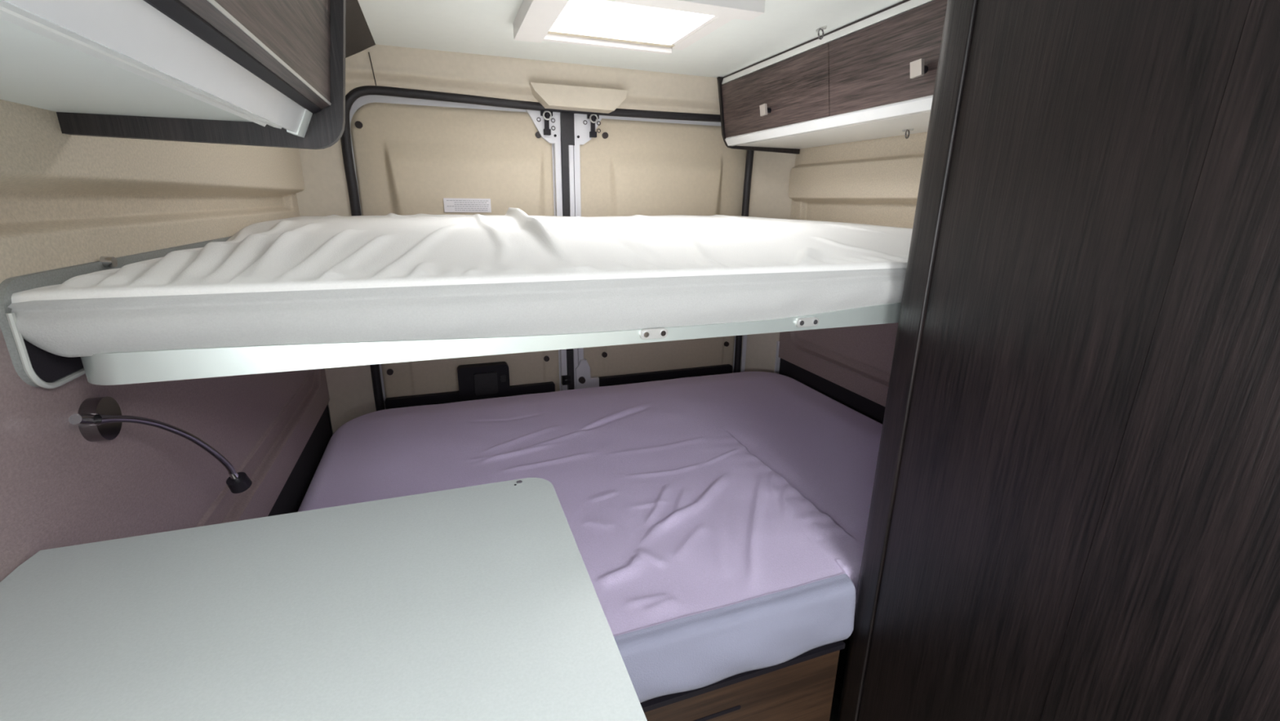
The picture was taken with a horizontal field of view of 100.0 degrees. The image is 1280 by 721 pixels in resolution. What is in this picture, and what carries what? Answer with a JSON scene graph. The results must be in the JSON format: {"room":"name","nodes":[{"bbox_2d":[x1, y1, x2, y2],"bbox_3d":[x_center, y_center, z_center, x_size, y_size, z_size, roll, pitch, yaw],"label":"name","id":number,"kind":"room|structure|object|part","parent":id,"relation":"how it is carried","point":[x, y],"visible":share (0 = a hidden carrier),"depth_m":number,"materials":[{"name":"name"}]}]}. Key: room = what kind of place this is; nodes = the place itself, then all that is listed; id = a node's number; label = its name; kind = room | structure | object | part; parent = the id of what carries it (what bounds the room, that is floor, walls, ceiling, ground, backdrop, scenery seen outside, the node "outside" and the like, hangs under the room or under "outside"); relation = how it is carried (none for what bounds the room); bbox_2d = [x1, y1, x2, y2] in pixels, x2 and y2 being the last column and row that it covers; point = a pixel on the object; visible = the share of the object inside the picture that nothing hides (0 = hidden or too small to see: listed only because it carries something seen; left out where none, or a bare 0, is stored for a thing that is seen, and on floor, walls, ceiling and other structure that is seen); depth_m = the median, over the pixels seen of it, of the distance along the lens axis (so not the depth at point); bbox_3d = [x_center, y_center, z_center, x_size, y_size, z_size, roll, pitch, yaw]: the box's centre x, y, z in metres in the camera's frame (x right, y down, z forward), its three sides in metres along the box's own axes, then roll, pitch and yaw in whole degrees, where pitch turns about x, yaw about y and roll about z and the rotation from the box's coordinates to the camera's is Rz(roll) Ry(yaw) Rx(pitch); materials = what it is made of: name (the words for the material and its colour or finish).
{"room":"camper van interior","nodes":[
{"label":"camper van interior","id":0,"kind":"room"},
{"bbox_2d":[0,99,333,582],"bbox_3d":[-0.421,0.516,-0.016,0.090,1.910,4.575,-5,18,-19],"label":"wall","id":1,"kind":"structure","parent":0,"point":[66,200],"depth_m":0.76,"materials":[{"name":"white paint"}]},
{"bbox_2d":[0,235,231,388],"bbox_3d":[-0.861,-0.196,1.127,0.021,0.129,1.280,-5,18,-19],"label":"wall bracket","id":2,"kind":"object","parent":1,"relation":"attached to","point":[37,366],"visible":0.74,"depth_m":0.59,"materials":[{"name":"metal"}]},
{"bbox_2d":[80,302,901,385],"bbox_3d":[0.020,-0.241,1.469,1.836,0.041,1.316,-5,18,-19],"label":"bed base","id":3,"kind":"object","parent":2,"relation":"attached to","point":[151,366],"visible":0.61,"depth_m":0.68,"materials":[{"name":"white metal"}]},
{"bbox_2d":[8,207,912,357],"bbox_3d":[0.002,-0.322,1.456,1.899,0.159,1.355,-5,18,-19],"label":"mattress","id":4,"kind":"object","parent":3,"relation":"on","point":[332,278],"visible":0.87,"depth_m":0.77,"materials":[{"name":"white fabric"}]},
{"bbox_3d":[0.021,-0.041,0.804,0.044,0.015,0.004,-5,18,-19],"label":"latch plate","id":5,"kind":"part","parent":3,"relation":"part of","materials":[{"name":"silver metal"}]},
{"bbox_3d":[0.278,-0.064,0.893,0.044,0.015,0.004,-5,18,-19],"label":"latch plate","id":6,"kind":"part","parent":3,"relation":"part of","materials":[{"name":"silver metal"}]},
{"bbox_2d":[68,396,252,493],"bbox_3d":[-0.657,0.129,0.730,0.080,0.206,0.210,2,17,4],"label":"reading lamp","id":7,"kind":"object","parent":1,"relation":"attached to","point":[100,418],"visible":1,"depth_m":0.68,"materials":[{"name":"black metal"}]},
{"bbox_2d":[228,471,240,480],"bbox_3d":[-0.626,0.177,0.830,0.012,0.018,0.015,-2,17,-9],"label":"socket","id":8,"kind":"object","parent":7,"relation":"attached to","point":[234,476],"depth_m":0.83,"materials":[{"name":"silver metal"}]},
{"bbox_2d":[0,0,346,149],"bbox_3d":[-0.248,-0.243,-0.100,0.370,0.398,1.620,-5,18,-19],"label":"upper cabinet","id":9,"kind":"object","parent":1,"relation":"attached to","point":[254,73],"visible":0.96,"depth_m":0.45,"materials":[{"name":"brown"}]},
{"bbox_3d":[-0.146,-0.104,-0.030,0.014,0.010,1.602,-5,18,-19],"label":"rail","id":10,"kind":"part","parent":9,"relation":"part of","materials":[{"name":"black plastic"}]},
{"bbox_3d":[-0.117,-0.270,-0.070,0.070,0.340,1.600,-5,18,-19],"label":"door","id":11,"kind":"part","parent":9,"relation":"part of","materials":[{"name":"brown wood"}]},
{"bbox_3d":[-0.130,-0.112,-0.028,0.006,0.004,1.599,-5,18,-19],"label":"edge trim","id":12,"kind":"part","parent":9,"relation":"part of","materials":[{"name":"silver metal"}]},
{"bbox_2d":[267,405,332,515],"bbox_3d":[-0.404,1.089,0.067,0.018,0.764,4.400,-5,18,-19],"label":"trim","id":13,"kind":"structure","parent":1,"relation":"attached to","point":[290,499],"depth_m":1.60,"materials":[{"name":"black plastic"}]},
{"bbox_3d":[-0.451,0.519,-0.027,0.025,1.910,4.575,-5,18,-19],"label":"panel","id":14,"kind":"part","parent":1,"relation":"part of","materials":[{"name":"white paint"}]},
{"bbox_2d":[345,0,375,57],"bbox_3d":[-0.773,-0.752,1.133,0.297,0.143,1.195,-5,18,-19],"label":"trim","id":15,"kind":"structure","parent":1,"relation":"attached to","point":[358,37],"depth_m":1.51,"materials":[{"name":"brown wood"}]},
{"bbox_2d":[296,44,795,433],"bbox_3d":[-0.261,-0.165,2.276,2.030,1.970,0.215,-5,18,-19],"label":"wall","id":16,"kind":"structure","parent":0,"point":[553,85],"depth_m":1.93,"materials":[{"name":"beige plastic"}]},
{"bbox_2d":[349,95,573,408],"bbox_3d":[-0.660,-0.293,2.102,0.788,1.345,0.107,-5,18,-19],"label":"door","id":17,"kind":"structure","parent":16,"relation":"in","point":[411,156],"depth_m":2.00,"materials":[{"name":"white paint"}]},
{"bbox_2d":[446,200,488,210],"bbox_3d":[-0.641,-0.578,2.004,0.150,0.037,0.001,-5,18,-19],"label":"print","id":18,"kind":"object","parent":17,"relation":"attached to","point":[451,205],"depth_m":2.00,"materials":[{"name":"grey paper"}]},
{"bbox_3d":[-0.625,0.093,2.181,0.090,0.090,0.015,-5,18,-19],"label":"handle lever","id":19,"kind":"part","parent":17,"relation":"part of","materials":[{"name":"black plastic"}]},
{"bbox_3d":[-0.366,-0.887,2.032,0.135,0.120,0.016,-5,18,-19],"label":"latch plate","id":20,"kind":"part","parent":17,"relation":"part of","materials":[{"name":"white paint"}]},
{"bbox_2d":[340,85,754,411],"bbox_3d":[-0.263,-0.374,2.192,1.599,1.258,0.030,-5,18,-19],"label":"trim","id":21,"kind":"structure","parent":16,"relation":"attached to","point":[354,94],"depth_m":1.93,"materials":[{"name":"black rubber"}]},
{"bbox_2d":[567,112,746,389],"bbox_3d":[0.094,-0.364,2.371,0.824,1.345,0.095,-5,18,-19],"label":"door","id":22,"kind":"structure","parent":16,"relation":"in","point":[619,166],"depth_m":2.26,"materials":[{"name":"white paint"}]},
{"bbox_3d":[-0.232,0.108,2.366,0.102,0.235,0.020,-5,18,-19],"label":"striker plate","id":23,"kind":"part","parent":22,"relation":"part of","materials":[{"name":"white paint"}]},
{"bbox_3d":[-0.201,-0.902,2.090,0.135,0.120,0.016,-5,18,-19],"label":"latch plate","id":24,"kind":"part","parent":22,"relation":"part of","materials":[{"name":"white paint"}]},
{"bbox_2d":[357,0,904,77],"bbox_3d":[0.499,-0.492,0.011,2.010,0.030,4.650,-5,18,-19],"label":"ceiling","id":25,"kind":"structure","parent":0,"point":[478,27],"depth_m":1.56,"materials":[{"name":"white plastic"}]},
{"bbox_2d":[513,0,764,54],"bbox_3d":[-0.031,-0.931,1.341,0.510,0.181,0.467,-5,18,-19],"label":"window","id":26,"kind":"structure","parent":25,"relation":"attached to","point":[652,26],"depth_m":1.50,"materials":[{"name":"plastic"}]},
{"bbox_3d":[-0.081,-0.922,1.532,0.382,0.014,0.026,-5,18,-19],"label":"screen rail","id":27,"kind":"part","parent":26,"relation":"part of","materials":[{"name":"beige plastic"}]},
{"bbox_3d":[0.154,-0.890,1.429,0.012,0.014,0.335,-5,18,-19],"label":"screen rail","id":28,"kind":"part","parent":26,"relation":"part of","materials":[{"name":"plastic"}]},
{"bbox_2d":[815,26,826,39],"bbox_3d":[0.498,-0.900,1.481,0.021,0.028,0.040,2,17,4],"label":"ring hook","id":29,"kind":"object","parent":25,"relation":"attached to","point":[821,28],"visible":1,"depth_m":1.48,"materials":[{"name":"silver metal"}]},
{"bbox_2d":[829,635,850,720],"bbox_3d":[0.474,1.371,0.566,2.010,0.040,4.650,-5,18,-19],"label":"floor","id":30,"kind":"structure","parent":0,"point":[842,656],"depth_m":1.70,"materials":[{"name":"plastic"}]},
{"bbox_2d":[0,477,647,720],"bbox_3d":[-0.181,0.864,0.259,0.538,1.091,1.217,-5,18,-19],"label":"table","id":31,"kind":"object","parent":30,"relation":"on","point":[477,602],"visible":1,"depth_m":0.47,"materials":[{"name":"laminate"}]},
{"bbox_2d":[640,640,844,720],"bbox_3d":[0.006,0.686,1.742,1.847,0.586,1.382,-5,18,-19],"label":"bed base","id":32,"kind":"object","parent":30,"relation":"on","point":[801,687],"visible":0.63,"depth_m":1.08,"materials":[{"name":"brown wood"}]},
{"bbox_2d":[297,371,882,702],"bbox_3d":[0.009,0.326,1.632,1.873,0.154,1.422,-5,18,-19],"label":"mattress","id":33,"kind":"object","parent":32,"relation":"on","point":[717,523],"visible":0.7,"depth_m":1.40,"materials":[{"name":"purple fabric"}]},
{"bbox_2d":[837,0,1279,720],"bbox_3d":[0.972,0.347,0.614,0.737,1.908,1.158,-5,18,-19],"label":"wardrobe","id":34,"kind":"object","parent":30,"relation":"on","point":[1074,514],"visible":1,"depth_m":0.65,"materials":[{"name":"brown wood"}]},
{"bbox_3d":[0.466,0.227,0.995,0.054,1.908,0.064,-5,18,-19],"label":"corner post","id":35,"kind":"part","parent":34,"relation":"part of","materials":[{"name":"brown wood"}]},
{"bbox_3d":[0.698,0.420,0.332,0.019,1.884,0.795,-5,18,-19],"label":"door","id":36,"kind":"part","parent":34,"relation":"part of","materials":[{"name":"brown wood"}]},
{"bbox_2d":[773,132,927,406],"bbox_3d":[1.386,0.352,0.614,0.090,1.910,4.575,-5,18,-19],"label":"wall","id":37,"kind":"structure","parent":0,"point":[874,181],"depth_m":2.02,"materials":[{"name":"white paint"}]},
{"bbox_2d":[716,0,947,154],"bbox_3d":[0.714,-0.798,1.563,0.398,0.262,1.366,-5,18,-19],"label":"upper cabinet","id":38,"kind":"object","parent":37,"relation":"attached to","point":[873,76],"visible":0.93,"depth_m":1.52,"materials":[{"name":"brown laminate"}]},
{"bbox_3d":[0.485,-0.982,2.172,0.398,0.262,0.014,-5,18,-19],"label":"panel","id":39,"kind":"part","parent":38,"relation":"part of","materials":[{"name":"brown wood"}]},
{"bbox_3d":[0.418,-0.848,1.819,0.013,0.035,0.035,-5,18,-19],"label":"knob plate","id":40,"kind":"part","parent":38,"relation":"part of","materials":[{"name":"silver metal"}]},
{"bbox_3d":[0.432,-0.849,1.824,0.022,0.017,0.017,-5,18,-19],"label":"knob","id":41,"kind":"part","parent":38,"relation":"part of","materials":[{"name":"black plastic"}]},
{"bbox_3d":[0.441,-0.889,1.825,0.044,0.188,0.629,-5,18,-19],"label":"door","id":42,"kind":"part","parent":38,"relation":"part of","materials":[{"name":"brown wood"}]},
{"bbox_3d":[0.670,-0.704,1.215,0.044,0.188,0.718,-5,18,-19],"label":"door","id":43,"kind":"part","parent":38,"relation":"part of","materials":[{"name":"brown wood"}]},
{"bbox_2d":[902,128,913,138],"bbox_3d":[0.810,-0.686,1.627,0.021,0.028,0.040,2,17,4],"label":"ring hook","id":44,"kind":"object","parent":38,"relation":"attached to","point":[906,130],"visible":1,"depth_m":1.62,"materials":[{"name":"silver metal"}]},
{"bbox_3d":[0.638,-0.671,1.237,0.013,0.035,0.035,-5,18,-19],"label":"knob plate","id":45,"kind":"part","parent":38,"relation":"part of","materials":[{"name":"silver metal"}]},
{"bbox_3d":[0.651,-0.672,1.241,0.022,0.017,0.017,-5,18,-19],"label":"knob","id":46,"kind":"part","parent":38,"relation":"part of","materials":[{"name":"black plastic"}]},
{"bbox_2d":[778,358,885,423],"bbox_3d":[1.414,0.924,0.701,0.018,0.764,4.400,-5,18,-19],"label":"trim","id":47,"kind":"structure","parent":37,"relation":"attached to","point":[873,410],"depth_m":2.21,"materials":[{"name":"black plastic"}]}
]}

